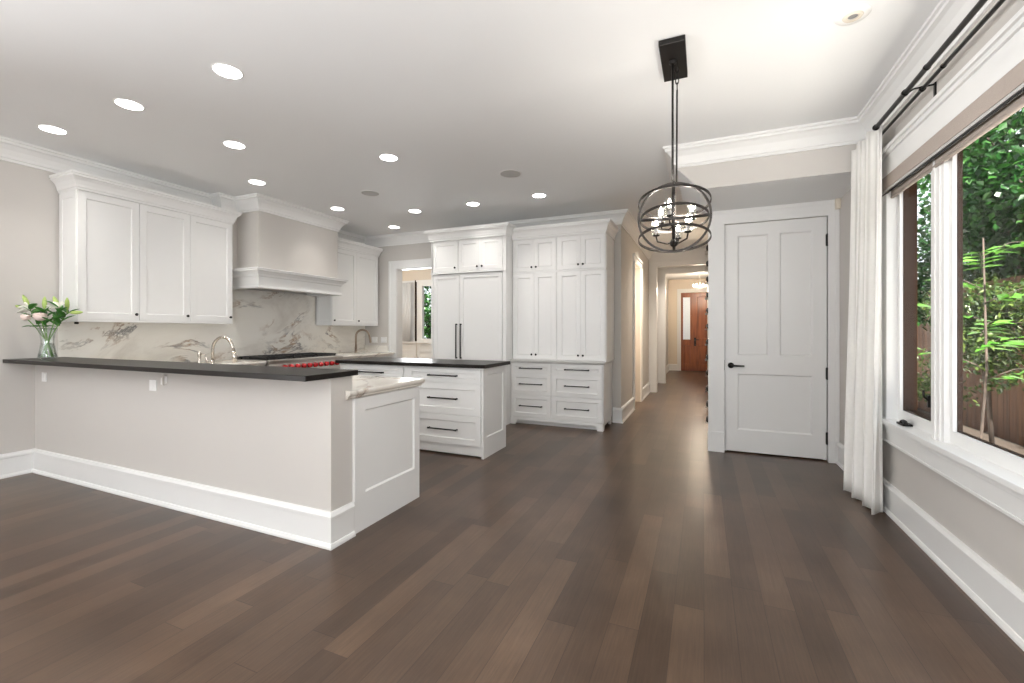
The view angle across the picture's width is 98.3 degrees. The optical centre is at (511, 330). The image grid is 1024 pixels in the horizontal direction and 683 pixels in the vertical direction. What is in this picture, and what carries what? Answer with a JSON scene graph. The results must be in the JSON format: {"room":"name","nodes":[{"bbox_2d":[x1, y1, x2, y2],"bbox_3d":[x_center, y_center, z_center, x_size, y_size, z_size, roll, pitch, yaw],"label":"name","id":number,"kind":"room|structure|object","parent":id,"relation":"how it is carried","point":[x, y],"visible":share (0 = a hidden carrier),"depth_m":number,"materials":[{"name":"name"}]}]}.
{"room":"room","nodes":[
{"label":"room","id":0,"kind":"room"},
{"bbox_2d":[0,160,364,453],"bbox_3d":[-4.495,-0.190,3.612,0.320,2.920,9.660,0,0,23],"label":"wall","id":1,"kind":"structure","parent":0,"point":[29,200],"depth_m":3.95,"materials":[{"name":"paint"}]},
{"bbox_2d":[49,169,241,323],"bbox_3d":[-3.774,-0.761,4.733,0.400,1.348,1.583,0,0,23],"label":"upper cabinet","id":2,"kind":"object","parent":1,"relation":"attached to","point":[129,253],"visible":0.97,"depth_m":4.46,"materials":[{"name":"white paint"}]},
{"bbox_2d":[0,448,355,550],"bbox_3d":[-3.671,1.166,1.008,3.582,0.208,5.335,0,0,23],"label":"baseboard","id":3,"kind":"structure","parent":1,"relation":"attached to","point":[328,530],"depth_m":3.06,"materials":[{"name":"white paint"}]},
{"bbox_2d":[58,289,364,361],"bbox_3d":[-3.441,-0.093,6.030,0.013,0.914,4.095,0,0,23],"label":"backsplash","id":4,"kind":"structure","parent":1,"relation":"attached to","point":[264,322],"depth_m":5.68,"materials":[{"name":"stone"}]},
{"bbox_2d":[232,211,348,296],"bbox_3d":[-3.051,-1.085,6.098,0.671,1.110,1.486,0,0,23],"label":"range hood","id":5,"kind":"object","parent":1,"relation":"attached to","point":[275,253],"visible":0.85,"depth_m":5.76,"materials":[{"name":"paint"}]},
{"bbox_2d":[316,237,382,325],"bbox_3d":[-2.660,-0.761,7.308,0.400,1.348,1.183,0,0,23],"label":"upper cabinet","id":6,"kind":"object","parent":1,"relation":"attached to","point":[357,305],"visible":0.86,"depth_m":7.20,"materials":[{"name":"white paint"}]},
{"bbox_2d":[35,365,351,511],"bbox_3d":[-2.658,0.773,3.388,3.550,0.993,0.173,0,0,23],"label":"wall","id":7,"kind":"structure","parent":0,"point":[281,440],"depth_m":3.03,"materials":[{"name":"paint"}]},
{"bbox_2d":[42,372,46,381],"bbox_3d":[-4.159,0.410,3.937,0.080,0.080,0.009,0,0,23],"label":"outlet","id":8,"kind":"object","parent":7,"relation":"attached to","point":[44,375],"visible":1,"depth_m":3.93,"materials":[{"name":"white plastic"}]},
{"bbox_2d":[149,380,155,390],"bbox_3d":[-2.672,0.405,3.293,0.080,0.080,0.009,0,0,23],"label":"outlet","id":9,"kind":"object","parent":7,"relation":"attached to","point":[152,383],"visible":1,"depth_m":3.29,"materials":[{"name":"white plastic"}]},
{"bbox_2d":[161,374,166,384],"bbox_3d":[-2.537,0.355,3.228,0.040,0.080,0.023,0,0,23],"label":"clip","id":10,"kind":"object","parent":7,"relation":"attached to","point":[164,378],"visible":1,"depth_m":3.22,"materials":[{"name":"white plastic"}]},
{"bbox_2d":[3,357,357,381],"bbox_3d":[-2.681,0.260,3.300,3.573,0.032,0.402,0,0,23],"label":"countertop","id":11,"kind":"structure","parent":7,"relation":"on","point":[302,374],"depth_m":2.96,"materials":[{"name":"stone"}]},
{"bbox_3d":[-4.026,0.109,3.840,0.131,0.270,0.131,0,0,23],"label":"glass vase","id":12,"kind":"object","parent":11,"relation":"on","visible":0},
{"bbox_2d":[15,295,52,356],"bbox_3d":[-4.149,-0.045,3.837,0.305,0.540,0.174,0,0,23],"label":"stem","id":13,"kind":"object","parent":12,"relation":"in","point":[28,306],"visible":0.84,"depth_m":3.83,"materials":[{"name":"green plant"}]},
{"bbox_2d":[20,314,47,356],"bbox_3d":[-4.097,0.042,3.811,0.201,0.366,0.072,0,0,-16],"label":"stem","id":14,"kind":"object","parent":12,"relation":"in","point":[23,317],"visible":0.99,"depth_m":3.80,"materials":[{"name":"pink plant"}]},
{"bbox_2d":[30,313,56,356],"bbox_3d":[-4.013,0.034,3.796,0.106,0.381,0.166,0,0,44],"label":"stem","id":15,"kind":"object","parent":12,"relation":"in","point":[37,316],"visible":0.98,"depth_m":3.77,"materials":[{"name":"pink plant"}]},
{"bbox_2d":[35,297,55,356],"bbox_3d":[-4.087,-0.039,3.862,0.180,0.528,0.152,0,0,23],"label":"stem","id":16,"kind":"object","parent":12,"relation":"in","point":[44,303],"visible":0.67,"depth_m":3.86,"materials":[{"name":"green plant"}]},
{"bbox_2d":[41,296,67,356],"bbox_3d":[-3.936,-0.039,3.800,0.217,0.527,0.148,0,0,23],"label":"stem","id":17,"kind":"object","parent":12,"relation":"in","point":[56,304],"visible":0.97,"depth_m":3.81,"materials":[{"name":"green plant"}]},
{"bbox_2d":[43,298,82,356],"bbox_3d":[-3.901,-0.033,3.835,0.333,0.516,0.141,0,0,-7],"label":"stem","id":18,"kind":"object","parent":12,"relation":"in","point":[58,321],"visible":0.91,"depth_m":3.85,"materials":[{"name":"green plant"}]},
{"bbox_2d":[0,0,939,279],"bbox_3d":[-0.176,-1.700,6.995,8.521,0.100,19.300,0,0,23],"label":"ceiling","id":19,"kind":"structure","parent":0,"point":[573,97],"depth_m":3.05,"materials":[{"name":"paint"}]},
{"bbox_2d":[36,124,67,133],"bbox_3d":[-3.759,-1.648,3.626,0.184,0.004,0.184,0,0,23],"label":"recessed light","id":20,"kind":"object","parent":19,"relation":"in","point":[52,129],"visible":1,"depth_m":3.62,"materials":[{"name":"white plastic"}]},
{"bbox_2d":[113,98,145,110],"bbox_3d":[-2.788,-1.648,3.228,0.184,0.004,0.184,0,0,23],"label":"recessed light","id":21,"kind":"object","parent":19,"relation":"in","point":[125,103],"visible":1,"depth_m":3.22,"materials":[{"name":"white plastic"}]},
{"bbox_2d":[210,62,244,78],"bbox_3d":[-1.806,-1.648,2.814,0.184,0.004,0.184,0,0,23],"label":"recessed light","id":22,"kind":"object","parent":19,"relation":"in","point":[225,70],"visible":1,"depth_m":2.80,"materials":[{"name":"white plastic"}]},
{"bbox_2d":[222,140,245,148],"bbox_3d":[-2.459,-1.648,3.924,0.184,0.004,0.184,0,0,23],"label":"recessed light","id":23,"kind":"object","parent":19,"relation":"in","point":[232,144],"visible":1,"depth_m":3.91,"materials":[{"name":"white plastic"}]},
{"bbox_2d":[247,179,265,184],"bbox_3d":[-2.827,-1.648,4.912,0.184,0.004,0.184,0,0,23],"label":"recessed light","id":24,"kind":"object","parent":19,"relation":"in","point":[253,181],"visible":1,"depth_m":4.91,"materials":[{"name":"white plastic"}]},
{"bbox_2d":[330,207,344,210],"bbox_3d":[-2.352,-1.648,5.970,0.184,0.004,0.184,0,0,23],"label":"recessed light","id":25,"kind":"object","parent":19,"relation":"in","point":[333,208],"visible":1,"depth_m":5.95,"materials":[{"name":"white plastic"}]},
{"bbox_2d":[361,190,379,195],"bbox_3d":[-1.695,-1.647,5.299,0.224,0.005,0.224,0,0,23],"label":"ceiling speaker","id":26,"kind":"object","parent":19,"relation":"attached to","point":[364,192],"visible":1,"depth_m":5.30,"materials":[{"name":"white plastic"}]},
{"bbox_2d":[379,154,398,160],"bbox_3d":[-1.173,-1.648,4.213,0.184,0.004,0.184,0,0,23],"label":"recessed light","id":27,"kind":"object","parent":19,"relation":"in","point":[387,157],"visible":1,"depth_m":4.20,"materials":[{"name":"white plastic"}]},
{"bbox_2d":[408,209,421,212],"bbox_3d":[-1.336,-1.648,6.091,0.184,0.004,0.184,0,0,23],"label":"recessed light","id":28,"kind":"object","parent":19,"relation":"in","point":[410,210],"visible":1,"depth_m":6.10,"materials":[{"name":"white plastic"}]},
{"bbox_2d":[466,202,479,205],"bbox_3d":[-0.506,-1.648,5.754,0.184,0.004,0.184,0,0,23],"label":"recessed light","id":29,"kind":"object","parent":19,"relation":"in","point":[468,203],"visible":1,"depth_m":5.73,"materials":[{"name":"white plastic"}]},
{"bbox_2d":[499,169,521,177],"bbox_3d":[-0.016,-1.647,4.641,0.234,0.005,0.234,0,0,23],"label":"ceiling speaker","id":30,"kind":"object","parent":19,"relation":"attached to","point":[510,173],"visible":1,"depth_m":4.63,"materials":[{"name":"white plastic"}]},
{"bbox_2d":[531,193,546,197],"bbox_3d":[0.329,-1.648,5.393,0.184,0.004,0.184,0,0,23],"label":"recessed light","id":31,"kind":"object","parent":19,"relation":"in","point":[536,195],"visible":1,"depth_m":5.38,"materials":[{"name":"white plastic"}]},
{"bbox_2d":[638,35,711,252],"bbox_3d":[0.977,-1.061,2.672,0.422,1.174,0.408,0,0,23],"label":"chandelier","id":32,"kind":"object","parent":19,"relation":"hanging from","point":[673,56],"visible":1,"depth_m":2.65,"materials":[{"name":"black metal"}]},
{"bbox_2d":[693,273,706,287],"bbox_3d":[5.230,-1.435,12.338,0.356,0.429,0.337,0,0,23],"label":"chandelier","id":33,"kind":"object","parent":19,"relation":"hanging from","point":[696,286],"visible":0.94,"depth_m":12.34,"materials":[{"name":"metal"}]},
{"bbox_2d":[835,4,871,25],"bbox_3d":[1.780,-1.643,2.313,0.156,0.014,0.156,0,0,23],"label":"smoke detector","id":34,"kind":"object","parent":19,"relation":"in","point":[842,18],"visible":1,"depth_m":2.30,"materials":[{"name":"white plastic"}]},
{"bbox_2d":[365,242,611,421],"bbox_3d":[-0.848,-0.190,8.577,6.030,2.920,2.630,0,0,23],"label":"wall","id":35,"kind":"structure","parent":0,"point":[419,250],"depth_m":7.74,"materials":[{"name":"paint"}]},
{"bbox_2d":[372,337,377,342],"bbox_3d":[-2.428,0.155,7.822,0.128,0.100,0.009,0,0,23],"label":"outlet","id":36,"kind":"object","parent":35,"relation":"attached to","point":[374,339],"visible":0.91,"depth_m":7.82,"materials":[{"name":"white plastic"}]},
{"bbox_2d":[381,337,386,342],"bbox_3d":[-2.240,0.155,7.741,0.128,0.100,0.009,0,0,23],"label":"outlet","id":37,"kind":"object","parent":35,"relation":"attached to","point":[383,339],"visible":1,"depth_m":7.74,"materials":[{"name":"white plastic"}]},
{"bbox_2d":[389,258,430,357],"bbox_3d":[-1.500,0.033,7.487,1.320,2.475,0.168,0,0,23],"label":"trim","id":38,"kind":"structure","parent":35,"relation":"attached to","point":[395,267],"depth_m":7.64,"materials":[{"name":"white paint"}]},
{"bbox_2d":[402,280,430,342],"bbox_3d":[-2.118,-0.453,10.364,1.920,1.475,0.140,0,0,23],"label":"window","id":39,"kind":"structure","parent":35,"relation":"in","point":[417,286],"depth_m":10.39,"materials":[{"name":"white paint"}]},
{"bbox_2d":[402,282,411,340],"bbox_3d":[-2.671,-0.455,10.497,0.740,1.390,0.042,0,0,23],"label":"sheer curtain","id":40,"kind":"object","parent":39,"relation":"hanging from","point":[406,286],"visible":0.41,"depth_m":10.41,"materials":[{"name":"fabric"}]},
{"bbox_2d":[402,343,430,358],"bbox_3d":[-2.245,0.772,10.435,1.590,0.955,0.030,0,0,23],"label":"wall","id":41,"kind":"structure","parent":35,"relation":"attached to","point":[409,350],"depth_m":10.43,"materials":[{"name":"white paint"}]},
{"bbox_2d":[0,370,1023,682],"bbox_3d":[-0.176,1.320,6.995,8.521,0.100,19.300,0,0,23],"label":"floor","id":42,"kind":"structure","parent":0,"point":[633,550],"depth_m":2.20,"materials":[{"name":"brown wood"}]},
{"bbox_2d":[352,386,418,533],"bbox_3d":[-2.165,0.847,3.646,2.890,0.847,0.692,0,0,23],"label":"base cabinet","id":43,"kind":"object","parent":42,"relation":"on","point":[385,426],"visible":0.17,"depth_m":3.02,"materials":[{"name":"white paint"}]},
{"bbox_2d":[191,360,424,399],"bbox_3d":[-2.287,0.393,4.171,3.570,0.056,1.690,0,0,23],"label":"countertop","id":44,"kind":"structure","parent":43,"relation":"on","point":[362,386],"depth_m":3.19,"materials":[{"name":"white stone"}]},
{"bbox_2d":[197,351,205,362],"bbox_3d":[-2.923,0.279,4.171,0.087,0.172,0.043,0,0,4],"label":"soap dispenser","id":45,"kind":"object","parent":44,"relation":"on","point":[199,353],"visible":0.66,"depth_m":4.16,"materials":[{"name":"silver metal"}]},
{"bbox_2d":[205,336,237,363],"bbox_3d":[-2.614,0.203,4.017,0.310,0.323,0.100,0,0,6],"label":"kitchen faucet","id":46,"kind":"object","parent":44,"relation":"on","point":[234,355],"visible":0.79,"depth_m":3.99,"materials":[{"name":"silver metal"}]},
{"bbox_2d":[237,352,342,368],"bbox_3d":[-3.012,0.442,6.070,0.710,0.237,1.200,0,0,23],"label":"rangetop","id":47,"kind":"object","parent":44,"relation":"on","point":[307,359],"visible":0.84,"depth_m":5.91,"materials":[{"name":"metal"}]},
{"bbox_2d":[242,355,334,359],"bbox_3d":[-3.042,0.358,6.083,0.565,0.004,1.150,0,0,23],"label":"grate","id":48,"kind":"object","parent":47,"relation":"on","point":[252,357],"depth_m":5.74,"materials":[{"name":"black"}]},
{"bbox_2d":[340,363,505,458],"bbox_3d":[-1.035,0.820,4.984,1.862,0.900,0.573,0,0,23],"label":"kitchen island","id":49,"kind":"object","parent":42,"relation":"on","point":[462,411],"visible":0.62,"depth_m":4.56,"materials":[{"name":"white paint"}]},
{"bbox_2d":[335,357,509,368],"bbox_3d":[-1.025,0.351,5.003,1.925,0.036,0.630,0,0,23],"label":"island countertop","id":50,"kind":"structure","parent":49,"relation":"on","point":[453,363],"depth_m":4.84,"materials":[{"name":"stone"}]},
{"bbox_2d":[433,271,502,360],"bbox_3d":[-0.494,0.220,6.532,1.105,2.060,0.783,0,0,23],"label":"refrigerator","id":51,"kind":"object","parent":42,"relation":"on","point":[468,307],"visible":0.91,"depth_m":6.22,"materials":[{"name":"white paint"}]},
{"bbox_2d":[423,222,516,424],"bbox_3d":[-0.492,-0.083,6.510,1.338,2.705,0.861,0,0,23],"label":"tall cabinet","id":52,"kind":"object","parent":42,"relation":"on","point":[480,248],"visible":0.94,"depth_m":6.12,"materials":[{"name":"white paint"}]},
{"bbox_2d":[511,362,552,425],"bbox_3d":[0.364,0.851,6.232,0.592,0.838,0.623,0,0,23],"label":"base cabinet","id":53,"kind":"object","parent":42,"relation":"on","point":[531,383],"visible":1,"depth_m":5.97,"materials":[{"name":"white paint"}]},
{"bbox_2d":[552,362,611,431],"bbox_3d":[0.949,0.851,5.978,0.683,0.838,0.623,0,0,23],"label":"base cabinet","id":54,"kind":"object","parent":42,"relation":"on","point":[581,394],"visible":1,"depth_m":5.73,"materials":[{"name":"white paint"}]},
{"bbox_2d":[509,359,614,364],"bbox_3d":[0.690,0.410,6.083,1.308,0.042,0.626,0,0,23],"label":"stone ledge","id":55,"kind":"object","parent":54,"relation":"on","point":[510,360],"visible":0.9,"depth_m":5.82,"materials":[{"name":"white stone"}]},
{"bbox_2d":[512,224,556,359],"bbox_3d":[0.396,-0.510,6.234,0.644,1.796,0.632,0,0,23],"label":"pantry cabinet","id":56,"kind":"object","parent":55,"relation":"on","point":[534,273],"visible":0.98,"depth_m":6.00,"materials":[{"name":"white paint"}]},
{"bbox_2d":[555,218,618,360],"bbox_3d":[1.023,-0.510,5.963,0.720,1.796,0.632,0,0,23],"label":"pantry cabinet","id":57,"kind":"object","parent":55,"relation":"on","point":[585,249],"visible":1,"depth_m":5.75,"materials":[{"name":"white paint"}]},
{"bbox_3d":[-2.576,0.847,7.217,0.636,0.847,1.229,0,0,23],"label":"base cabinet","id":58,"kind":"object","parent":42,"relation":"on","visible":0},
{"bbox_2d":[336,345,394,358],"bbox_3d":[-2.560,0.338,7.211,0.654,0.166,1.232,0,0,23],"label":"countertop","id":59,"kind":"structure","parent":58,"relation":"on","point":[370,350],"depth_m":7.46,"materials":[{"name":"white stone"}]},
{"bbox_2d":[354,329,371,352],"bbox_3d":[-2.543,0.164,7.560,0.291,0.402,0.099,0,0,-44],"label":"kitchen faucet","id":60,"kind":"object","parent":59,"relation":"on","point":[365,330],"visible":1,"depth_m":7.50,"materials":[{"name":"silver metal"}]},
{"bbox_2d":[612,224,667,421],"bbox_3d":[3.225,-0.190,10.247,0.120,2.920,8.930,0,0,23],"label":"wall","id":61,"kind":"structure","parent":0,"point":[625,246],"depth_m":6.57,"materials":[{"name":"paint"}]},
{"bbox_2d":[0,136,653,259],"bbox_3d":[-1.711,-1.562,4.227,4.622,0.175,12.800,0,0,23],"label":"trim","id":62,"kind":"structure","parent":61,"relation":"attached to","point":[11,150],"depth_m":5.43,"materials":[{"name":"white paint"}]},
{"bbox_2d":[613,397,634,422],"bbox_3d":[1.683,1.166,6.631,0.142,0.208,1.132,0,0,23],"label":"baseboard","id":63,"kind":"structure","parent":61,"relation":"attached to","point":[620,415],"depth_m":6.21,"materials":[{"name":"white paint"}]},
{"bbox_2d":[633,253,642,408],"bbox_3d":[2.159,0.010,7.586,0.038,2.520,1.000,0,0,23],"label":"trim","id":64,"kind":"structure","parent":61,"relation":"attached to","point":[636,260],"depth_m":7.95,"materials":[{"name":"white paint"}]},
{"bbox_2d":[643,382,649,399],"bbox_3d":[2.606,1.166,8.625,0.032,0.208,1.260,0,0,23],"label":"baseboard","id":65,"kind":"structure","parent":61,"relation":"attached to","point":[646,389],"depth_m":8.71,"materials":[{"name":"white paint"}]},
{"bbox_2d":[650,259,707,392],"bbox_3d":[3.731,-0.110,9.780,1.120,2.760,1.785,0,0,23],"label":"trim","id":66,"kind":"structure","parent":61,"relation":"attached to","point":[653,265],"depth_m":9.18,"materials":[{"name":"white paint"}]},
{"bbox_2d":[666,364,676,373],"bbox_3d":[4.456,1.166,12.602,0.270,0.208,3.630,0,0,23],"label":"baseboard","id":67,"kind":"structure","parent":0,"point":[673,367],"depth_m":14.23,"materials":[{"name":"white paint"}]},
{"bbox_2d":[649,248,707,391],"bbox_3d":[3.406,-0.190,9.068,1.150,2.920,0.150,0,0,23],"label":"wall","id":68,"kind":"structure","parent":0,"point":[699,253],"depth_m":9.10,"materials":[{"name":"white paint"}]},
{"bbox_2d":[658,265,706,382],"bbox_3d":[4.101,-0.190,10.674,1.150,2.920,0.150,0,0,23],"label":"wall","id":69,"kind":"structure","parent":0,"point":[697,266],"depth_m":10.81,"materials":[{"name":"white paint"}]},
{"bbox_2d":[668,278,706,363],"bbox_3d":[6.134,-0.190,13.935,2.530,2.920,0.150,0,0,23],"label":"wall","id":70,"kind":"structure","parent":0,"point":[673,285],"depth_m":14.26,"materials":[{"name":"paint"}]},
{"bbox_2d":[677,288,706,370],"bbox_3d":[5.983,-0.035,13.902,1.500,2.610,0.030,0,0,23],"label":"trim","id":71,"kind":"structure","parent":70,"relation":"attached to","point":[679,291],"depth_m":14.16,"materials":[{"name":"white paint"}]},
{"bbox_2d":[681,292,706,370],"bbox_3d":[5.997,0.025,13.946,1.270,2.490,0.199,0,0,23],"label":"door","id":72,"kind":"structure","parent":70,"relation":"in","point":[693,305],"depth_m":14.04,"materials":[{"name":"brown wood"}]},
{"bbox_2d":[707,274,707,368],"bbox_3d":[4.729,-0.190,9.089,1.260,2.920,9.860,0,0,23],"label":"wall","id":73,"kind":"structure","parent":0,"point":[707,274],"depth_m":12.71,"materials":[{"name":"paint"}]},
{"bbox_2d":[705,251,707,422],"bbox_3d":[2.375,0.072,5.346,0.086,2.053,0.198,0,0,23],"label":"wine rack","id":74,"kind":"object","parent":73,"relation":"attached to","point":[706,375],"visible":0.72,"depth_m":5.27,"materials":[{"name":"metal"}]},
{"bbox_2d":[677,144,856,212],"bbox_3d":[2.349,-1.456,4.201,1.418,0.387,1.004,0,0,23],"label":"wall","id":75,"kind":"structure","parent":0,"point":[824,174],"depth_m":3.86,"materials":[{"name":"paint"}]},
{"bbox_2d":[663,0,995,193],"bbox_3d":[0.773,-1.562,0.701,1.530,0.175,8.300,0,0,23],"label":"trim","id":76,"kind":"structure","parent":75,"relation":"attached to","point":[947,15],"depth_m":3.44,"materials":[{"name":"white paint"}]},
{"bbox_2d":[724,216,827,451],"bbox_3d":[2.653,0.004,4.550,1.136,2.533,0.120,0,0,23],"label":"wall","id":77,"kind":"structure","parent":0,"point":[819,216],"depth_m":4.37,"materials":[{"name":"paint"}]},
{"bbox_2d":[708,200,839,462],"bbox_3d":[2.635,0.004,4.537,1.154,2.532,0.160,0,0,23],"label":"trim","id":78,"kind":"structure","parent":77,"relation":"attached to","point":[716,245],"depth_m":4.59,"materials":[{"name":"white paint"}]},
{"bbox_2d":[724,217,827,459],"bbox_3d":[2.658,0.069,4.487,0.910,2.370,0.096,0,0,23],"label":"door","id":79,"kind":"structure","parent":77,"relation":"in","point":[776,369],"depth_m":4.48,"materials":[{"name":"white paint"}]},
{"bbox_2d":[840,0,1023,591],"bbox_3d":[1.790,-0.190,0.969,0.125,2.920,9.800,0,0,23],"label":"wall","id":80,"kind":"structure","parent":0,"point":[996,537],"depth_m":2.36,"materials":[{"name":"paint"}]},
{"bbox_2d":[835,198,840,209],"bbox_3d":[3.107,-1.212,4.223,0.038,0.095,0.050,0,0,23],"label":"sensor","id":81,"kind":"object","parent":80,"relation":"attached to","point":[837,200],"visible":1,"depth_m":4.20,"materials":[{"name":"beige plastic"}]},
{"bbox_2d":[836,442,1023,650],"bbox_3d":[1.470,1.166,0.426,0.032,0.208,8.350,0,0,23],"label":"baseboard","id":82,"kind":"structure","parent":80,"relation":"attached to","point":[995,594],"depth_m":2.20,"materials":[{"name":"white paint"}]},
{"bbox_2d":[872,0,1005,134],"bbox_3d":[1.665,-1.353,1.034,0.155,0.085,5.220,0,0,23],"label":"curtain rod","id":83,"kind":"object","parent":80,"relation":"attached to","point":[980,3],"visible":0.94,"depth_m":2.25,"materials":[{"name":"black metal"}]},
{"bbox_2d":[843,120,882,514],"bbox_3d":[2.578,-0.081,3.233,0.100,2.678,0.543,0,0,18],"label":"curtain","id":84,"kind":"object","parent":83,"relation":"hanging from","point":[863,441],"visible":0.98,"depth_m":3.17,"materials":[{"name":"white fabric"}]},
{"bbox_2d":[881,6,1023,525],"bbox_3d":[2.054,-0.241,1.663,0.190,2.022,3.345,0,0,23],"label":"window","id":85,"kind":"structure","parent":80,"relation":"in","point":[993,473],"depth_m":2.42,"materials":[{"name":"white paint"}]},
{"bbox_2d":[882,59,1023,198],"bbox_3d":[2.026,-0.995,1.681,0.064,0.159,3.255,0,0,23],"label":"roman shade","id":86,"kind":"object","parent":85,"relation":"attached to","point":[1003,99],"visible":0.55,"depth_m":2.17,"materials":[{"name":"beige fabric"}]},
{"label":"outside","id":87,"kind":"structure","parent":0,"visible":0},
{"bbox_3d":[-1.504,1.695,16.668,12.000,0.150,10.600,0,0,23],"label":"yard","id":88,"kind":"structure","parent":87,"visible":0},
{"bbox_2d":[424,286,430,338],"bbox_3d":[-2.647,-0.534,14.508,4.905,4.320,2.476,0,0,23],"label":"tree","id":89,"kind":"object","parent":88,"relation":"on","point":[427,317],"visible":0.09,"depth_m":14.06,"materials":[{"name":"green plant"}]},
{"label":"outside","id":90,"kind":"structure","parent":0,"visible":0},
{"bbox_2d":[917,408,1023,454],"bbox_3d":[12.385,1.695,4.447,12.800,0.150,30.000,0,0,23],"label":"ground","id":91,"kind":"structure","parent":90,"point":[1001,442],"depth_m":6.58,"materials":[{"name":"soil"}]},
{"bbox_2d":[917,247,930,331],"bbox_3d":[7.261,-0.207,8.391,1.059,3.658,2.461,0,0,23],"label":"shrub","id":92,"kind":"object","parent":91,"relation":"on","point":[920,290],"visible":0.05,"depth_m":7.62,"materials":[{"name":"green plant"}]},
{"bbox_2d":[917,348,986,409],"bbox_3d":[6.905,0.951,7.111,0.698,1.340,2.317,0,0,23],"label":"shrub","id":93,"kind":"object","parent":91,"relation":"on","point":[925,385],"visible":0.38,"depth_m":7.45,"materials":[{"name":"green plant"}]},
{"bbox_2d":[917,127,1022,291],"bbox_3d":[12.013,-1.808,11.083,4.123,6.882,6.432,0,0,23],"label":"tree","id":94,"kind":"object","parent":91,"relation":"on","point":[925,245],"visible":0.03,"depth_m":11.78,"materials":[{"name":"green plant"}]},
{"bbox_2d":[917,272,1023,443],"bbox_3d":[6.261,0.437,5.886,0.894,2.369,2.692,0,0,21],"label":"tree","id":95,"kind":"object","parent":91,"relation":"on","point":[971,342],"visible":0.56,"depth_m":5.61,"materials":[{"name":"green plant"}]},
{"bbox_2d":[917,107,1023,277],"bbox_3d":[8.331,-1.224,6.775,5.163,5.714,3.272,0,0,-35],"label":"maple tree","id":96,"kind":"object","parent":91,"relation":"on","point":[994,175],"visible":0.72,"depth_m":6.26,"materials":[{"name":"green plant"}]},
{"bbox_2d":[917,275,1023,445],"bbox_3d":[7.071,0.411,5.929,0.070,2.398,14.500,0,0,23],"label":"fence","id":97,"kind":"object","parent":91,"relation":"on","point":[1008,406],"visible":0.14,"depth_m":6.80,"materials":[{"name":"brown wood"}]},
{"bbox_2d":[963,216,1016,283],"bbox_3d":[10.406,-0.724,8.777,2.348,4.693,4.268,0,0,23],"label":"birch tree","id":98,"kind":"object","parent":91,"relation":"on","point":[972,271],"visible":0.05,"depth_m":9.21,"materials":[{"name":"green plant"}]},
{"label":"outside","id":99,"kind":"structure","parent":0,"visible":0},
{"bbox_3d":[5.685,1.695,7.346,1.800,0.150,30.000,0,0,23],"label":"patio","id":100,"kind":"object","parent":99,"visible":0},
{"bbox_2d":[917,238,1023,438],"bbox_3d":[4.493,0.370,4.227,1.086,2.502,1.131,0,0,23],"label":"sapling","id":101,"kind":"object","parent":100,"relation":"on","point":[1011,343],"visible":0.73,"depth_m":4.22,"materials":[{"name":"green plant"}]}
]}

